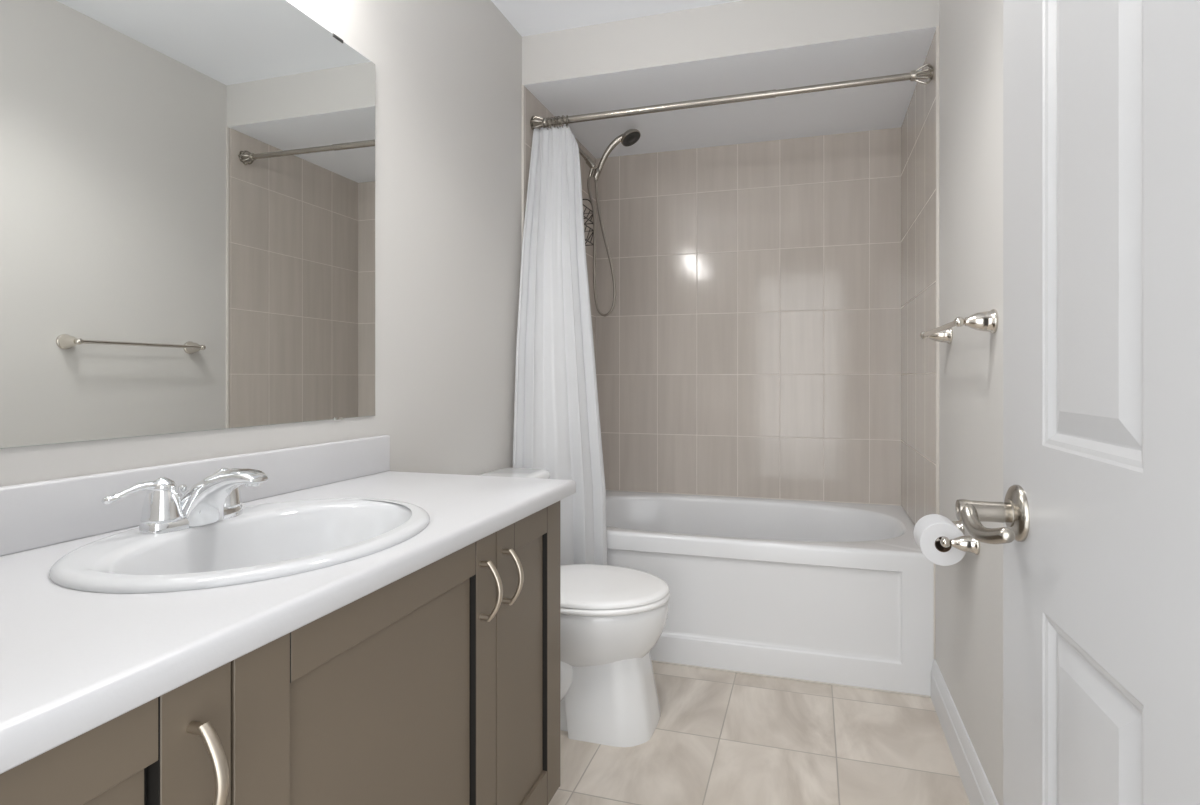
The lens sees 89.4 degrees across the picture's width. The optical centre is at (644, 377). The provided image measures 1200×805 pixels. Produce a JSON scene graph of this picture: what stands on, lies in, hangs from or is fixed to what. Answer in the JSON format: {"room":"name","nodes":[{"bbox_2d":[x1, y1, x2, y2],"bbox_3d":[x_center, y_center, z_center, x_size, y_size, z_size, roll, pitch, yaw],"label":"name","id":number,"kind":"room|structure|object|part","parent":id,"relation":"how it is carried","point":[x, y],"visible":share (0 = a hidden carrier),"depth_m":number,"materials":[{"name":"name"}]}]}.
{"room":"bathroom","nodes":[
{"label":"bathroom","id":0,"kind":"room"},
{"bbox_2d":[0,0,521,486],"bbox_3d":[-0.698,-0.128,1.823,0.120,2.422,3.082,0,0,15],"label":"wall","id":1,"kind":"structure","parent":0,"point":[448,73],"depth_m":1.81,"materials":[{"name":"grey paint"}]},
{"bbox_2d":[0,0,374,448],"bbox_3d":[-0.852,-0.356,1.023,0.008,0.918,1.138,0,0,15],"label":"wall mirror","id":2,"kind":"object","parent":1,"relation":"attached to","point":[187,187],"visible":1,"depth_m":1.08,"materials":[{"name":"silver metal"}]},
{"bbox_2d":[0,435,389,555],"bbox_3d":[-0.844,0.200,1.024,0.019,0.096,1.213,0,0,15],"label":"backsplash","id":3,"kind":"structure","parent":1,"relation":"attached to","point":[33,515],"depth_m":0.99,"materials":[{"name":"grey laminate"}]},
{"bbox_2d":[525,87,595,364],"bbox_3d":[-0.367,-0.280,2.779,0.007,1.736,0.822,0,0,15],"label":"tiled wall","id":4,"kind":"structure","parent":1,"relation":"attached to","point":[533,106],"depth_m":3.01,"materials":[{"name":"tile"}]},
{"bbox_2d":[522,85,524,240],"bbox_3d":[-0.477,-0.280,2.378,0.009,1.736,0.010,0,0,15],"label":"trim","id":5,"kind":"structure","parent":4,"relation":"attached to","point":[523,86],"depth_m":2.37,"materials":[{"name":"grey"}]},
{"bbox_2d":[578,129,640,316],"bbox_3d":[-0.189,-0.698,2.755,0.350,0.842,0.096,0,0,15],"label":"shower","id":6,"kind":"object","parent":4,"relation":"attached to","point":[630,137],"visible":0.92,"depth_m":2.75,"materials":[{"name":"silver metal"}]},
{"bbox_3d":[-0.303,-1.043,2.787,0.113,0.109,0.025,0,0,15],"label":"shower arm","id":7,"kind":"part","parent":6,"relation":"part of","materials":[{"name":"silver metal"}]},
{"bbox_2d":[582,199,592,245],"bbox_3d":[-0.310,-0.859,2.763,0.102,0.477,0.205,0,0,15],"label":"shower caddy","id":8,"kind":"object","parent":6,"relation":"hanging from","point":[591,216],"visible":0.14,"depth_m":2.81,"materials":[{"name":"grey metal"}]},
{"bbox_2d":[583,204,592,223],"bbox_3d":[-0.310,-0.748,2.761,0.102,0.055,0.201,0,0,15],"label":"wire shelf","id":9,"kind":"object","parent":8,"relation":"attached to","point":[591,216],"depth_m":2.79,"materials":[{"name":"grey metal"}]},
{"bbox_2d":[584,224,592,245],"bbox_3d":[-0.310,-0.656,2.761,0.102,0.071,0.201,0,0,15],"label":"wire shelf","id":10,"kind":"object","parent":8,"relation":"attached to","point":[586,240],"depth_m":2.80,"materials":[{"name":"grey metal"}]},
{"bbox_2d":[491,0,741,36],"bbox_3d":[0.079,-1.389,1.593,1.740,0.100,3.112,0,0,15],"label":"ceiling","id":11,"kind":"structure","parent":0,"point":[528,17],"depth_m":2.21,"materials":[{"name":"white paint"}]},
{"bbox_2d":[522,0,938,158],"bbox_3d":[0.352,-1.243,2.578,1.500,0.191,0.828,0,0,15],"label":"soffit","id":12,"kind":"structure","parent":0,"point":[744,46],"depth_m":2.31,"materials":[{"name":"grey paint"}]},
{"bbox_2d":[596,127,900,504],"bbox_3d":[0.478,-0.128,3.034,1.500,2.422,0.120,0,0,15],"label":"wall","id":13,"kind":"structure","parent":0,"point":[749,345],"depth_m":2.96,"materials":[{"name":"tile"}]},
{"bbox_2d":[606,489,900,505],"bbox_3d":[0.461,0.587,2.974,1.486,0.005,0.006,0,0,15],"label":"trim","id":14,"kind":"structure","parent":13,"relation":"attached to","point":[606,489],"depth_m":2.94,"materials":[{"name":"grey"}]},
{"bbox_2d":[548,662,969,804],"bbox_3d":[0.073,1.133,1.568,1.740,0.100,3.162,0,0,15],"label":"floor","id":15,"kind":"structure","parent":0,"point":[719,737],"depth_m":1.76,"materials":[{"name":"tile"}]},
{"bbox_2d":[0,501,559,804],"bbox_3d":[-0.583,0.682,0.938,0.564,0.802,1.158,0,0,15],"label":"vanity cabinet","id":16,"kind":"object","parent":15,"relation":"on","point":[439,684],"visible":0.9,"depth_m":0.84,"materials":[{"name":"brown wood"}]},
{"bbox_3d":[-0.473,0.623,0.478,0.020,0.684,0.298,0,0,15],"label":"cabinet door","id":17,"kind":"part","parent":16,"relation":"part of","materials":[{"name":"brown wood"}]},
{"bbox_3d":[-0.414,0.383,0.574,0.044,0.108,0.012,0,0,15],"label":"door pull","id":18,"kind":"part","parent":16,"relation":"part of","materials":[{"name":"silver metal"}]},
{"bbox_2d":[0,435,575,773],"bbox_3d":[-0.590,0.216,0.953,0.546,0.128,1.213,0,0,15],"label":"countertop","id":19,"kind":"structure","parent":16,"relation":"on","point":[73,662],"depth_m":0.72,"materials":[{"name":"grey laminate"}]},
{"bbox_2d":[101,468,267,534],"bbox_3d":[-0.682,0.191,0.971,0.168,0.092,0.256,0,0,15],"label":"faucet","id":20,"kind":"object","parent":19,"relation":"on","point":[215,498],"visible":1,"depth_m":0.94,"materials":[{"name":"silver metal"}]},
{"bbox_3d":[-0.752,0.187,0.911,0.053,0.064,0.104,0,0,15],"label":"handle","id":21,"kind":"part","parent":20,"relation":"part of","materials":[{"name":"silver metal"}]},
{"bbox_3d":[-0.757,0.200,0.992,0.013,0.050,0.013,0,0,15],"label":"lift rod","id":22,"kind":"part","parent":20,"relation":"part of","materials":[{"name":"silver metal"}]},
{"bbox_3d":[-0.732,0.227,0.985,0.053,0.022,0.156,0,0,15],"label":"plate","id":23,"kind":"part","parent":20,"relation":"part of","materials":[{"name":"silver metal"}]},
{"bbox_3d":[-0.678,0.191,0.970,0.160,0.092,0.075,0,0,15],"label":"spout","id":24,"kind":"part","parent":20,"relation":"part of","materials":[{"name":"silver metal"}]},
{"bbox_3d":[-0.712,0.187,1.058,0.053,0.064,0.104,0,0,15],"label":"handle","id":25,"kind":"part","parent":20,"relation":"part of","materials":[{"name":"silver metal"}]},
{"bbox_2d":[49,498,429,592],"bbox_3d":[-0.581,0.316,0.941,0.443,0.162,0.503,0,0,15],"label":"sink","id":26,"kind":"object","parent":19,"relation":"in","point":[267,541],"visible":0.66,"depth_m":0.93,"materials":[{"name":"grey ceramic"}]},
{"bbox_3d":[-0.360,0.623,0.884,0.020,0.684,0.536,0,0,15],"label":"cabinet door","id":27,"kind":"part","parent":16,"relation":"part of","materials":[{"name":"brown wood"}]},
{"bbox_3d":[-0.274,0.383,1.082,0.044,0.108,0.012,0,0,15],"label":"door pull","id":28,"kind":"part","parent":16,"relation":"part of","materials":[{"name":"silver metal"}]},
{"bbox_3d":[-0.252,0.383,1.160,0.044,0.108,0.012,0,0,15],"label":"door pull","id":29,"kind":"part","parent":16,"relation":"part of","materials":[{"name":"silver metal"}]},
{"bbox_3d":[-0.249,0.623,1.289,0.020,0.684,0.296,0,0,15],"label":"cabinet door","id":30,"kind":"part","parent":16,"relation":"part of","materials":[{"name":"brown wood"}]},
{"bbox_2d":[479,468,669,746],"bbox_3d":[-0.248,0.705,1.943,0.667,0.756,0.394,0,0,15],"label":"toilet","id":31,"kind":"object","parent":15,"relation":"on","point":[612,617],"visible":0.41,"depth_m":1.80,"materials":[{"name":"white ceramic"}]},
{"bbox_3d":[-0.468,0.344,2.004,0.210,0.033,0.394,0,0,15],"label":"tank lid","id":32,"kind":"part","parent":31,"relation":"part of","materials":[{"name":"white ceramic"}]},
{"bbox_3d":[-0.155,0.660,1.926,0.471,0.020,0.372,0,0,15],"label":"lid","id":33,"kind":"part","parent":31,"relation":"part of","materials":[{"name":"white plastic"}]},
{"bbox_3d":[-0.168,0.792,1.930,0.499,0.202,0.364,0,0,15],"label":"bowl","id":34,"kind":"part","parent":31,"relation":"part of","materials":[{"name":"white ceramic"}]},
{"bbox_3d":[-0.154,0.681,1.926,0.477,0.018,0.378,0,0,15],"label":"seat","id":35,"kind":"part","parent":31,"relation":"part of","materials":[{"name":"white plastic"}]},
{"bbox_2d":[606,490,934,695],"bbox_3d":[0.361,0.836,2.610,1.498,0.494,0.759,0,0,15],"label":"bathtub","id":36,"kind":"object","parent":15,"relation":"on","point":[829,592],"visible":0.68,"depth_m":2.22,"materials":[{"name":"white ceramic"}]},
{"bbox_2d":[935,0,1002,804],"bbox_3d":[0.864,-0.128,1.391,0.120,2.422,3.082,0,0,15],"label":"wall","id":37,"kind":"structure","parent":0,"point":[968,592],"depth_m":1.58,"materials":[{"name":"grey paint"}]},
{"bbox_2d":[651,564,934,697],"bbox_3d":[0.262,0.848,2.242,1.494,0.470,0.009,0,0,15],"label":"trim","id":38,"kind":"structure","parent":37,"relation":"attached to","point":[733,671],"depth_m":2.14,"materials":[{"name":"grey"}]},
{"bbox_2d":[901,31,935,524],"bbox_3d":[1.072,-0.280,2.381,0.007,1.736,0.822,0,0,15],"label":"tiled wall","id":39,"kind":"structure","parent":37,"relation":"attached to","point":[918,128],"depth_m":2.30,"materials":[{"name":"tile"}]},
{"bbox_2d":[530,64,933,129],"bbox_3d":[0.261,-1.027,2.250,1.486,0.076,0.068,0,0,15],"label":"curtain rod","id":40,"kind":"object","parent":39,"relation":"attached to","point":[913,75],"visible":0.94,"depth_m":2.22,"materials":[{"name":"silver metal"}]},
{"label":"curtain ring","id":41,"kind":"object","parent":40,"relation":"hanging from","visible":0},
{"bbox_2d":[513,125,606,565],"bbox_3d":[-0.316,-0.001,2.298,0.320,1.998,0.221,0,0,15],"label":"shower curtain","id":42,"kind":"object","parent":41,"relation":"hanging from","point":[557,429],"visible":0.73,"depth_m":2.32,"materials":[{"name":"white fabric"}]},
{"bbox_2d":[936,26,938,540],"bbox_3d":[0.960,-0.280,1.981,0.009,1.736,0.010,0,0,15],"label":"trim","id":43,"kind":"structure","parent":39,"relation":"attached to","point":[937,27],"depth_m":1.98,"materials":[{"name":"grey"}]},
{"bbox_2d":[920,309,997,343],"bbox_3d":[0.817,-0.128,1.606,0.085,0.055,0.507,0,0,15],"label":"towel bar","id":44,"kind":"object","parent":37,"relation":"attached to","point":[987,320],"visible":1,"depth_m":1.39,"materials":[{"name":"silver metal"}]},
{"bbox_3d":[0.877,-0.128,1.824,0.085,0.055,0.055,0,0,15],"label":"post","id":45,"kind":"part","parent":44,"relation":"part of","materials":[{"name":"silver metal"}]},
{"bbox_3d":[0.757,-0.128,1.388,0.085,0.055,0.055,0,0,15],"label":"post","id":46,"kind":"part","parent":44,"relation":"part of","materials":[{"name":"silver metal"}]},
{"bbox_2d":[939,521,979,554],"bbox_3d":[0.817,0.420,1.609,0.086,0.051,0.210,0,0,15],"label":"paper holder","id":47,"kind":"object","parent":37,"relation":"attached to","point":[967,543],"visible":0.51,"depth_m":1.52,"materials":[{"name":"silver metal"}]},
{"bbox_2d":[913,514,965,565],"bbox_3d":[0.788,0.433,1.617,0.112,0.112,0.106,0,0,15],"label":"toilet paper roll","id":48,"kind":"object","parent":47,"relation":"hanging from","point":[931,527],"visible":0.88,"depth_m":1.57,"materials":[{"name":"white paper"}]},
{"bbox_3d":[0.839,0.420,1.685,0.086,0.051,0.051,0,0,15],"label":"post","id":49,"kind":"part","parent":47,"relation":"part of","materials":[{"name":"silver metal"}]},
{"bbox_3d":[0.796,0.420,1.532,0.086,0.051,0.051,0,0,15],"label":"post","id":50,"kind":"part","parent":47,"relation":"part of","materials":[{"name":"silver metal"}]},
{"bbox_2d":[931,660,998,804],"bbox_3d":[0.698,1.018,1.041,0.014,0.131,2.078,0,0,15],"label":"baseboard","id":51,"kind":"structure","parent":37,"relation":"attached to","point":[978,789],"depth_m":1.65,"materials":[{"name":"white paint"}]},
{"bbox_3d":[-0.312,-0.128,0.180,1.500,2.422,0.120,0,0,15],"label":"wall","id":52,"kind":"structure","parent":0,"visible":0},
{"bbox_2d":[955,0,1199,804],"bbox_3d":[0.411,0.060,0.411,0.162,2.030,0.719,0,0,8],"label":"door","id":53,"kind":"structure","parent":52,"relation":"in","point":[1099,511],"depth_m":0.53,"materials":[{"name":"grey paint"}]},
{"bbox_3d":[0.393,0.165,0.681,0.058,0.037,0.113,0,0,15],"label":"lever","id":54,"kind":"part","parent":53,"relation":"part of","materials":[{"name":"silver metal"}]}
]}

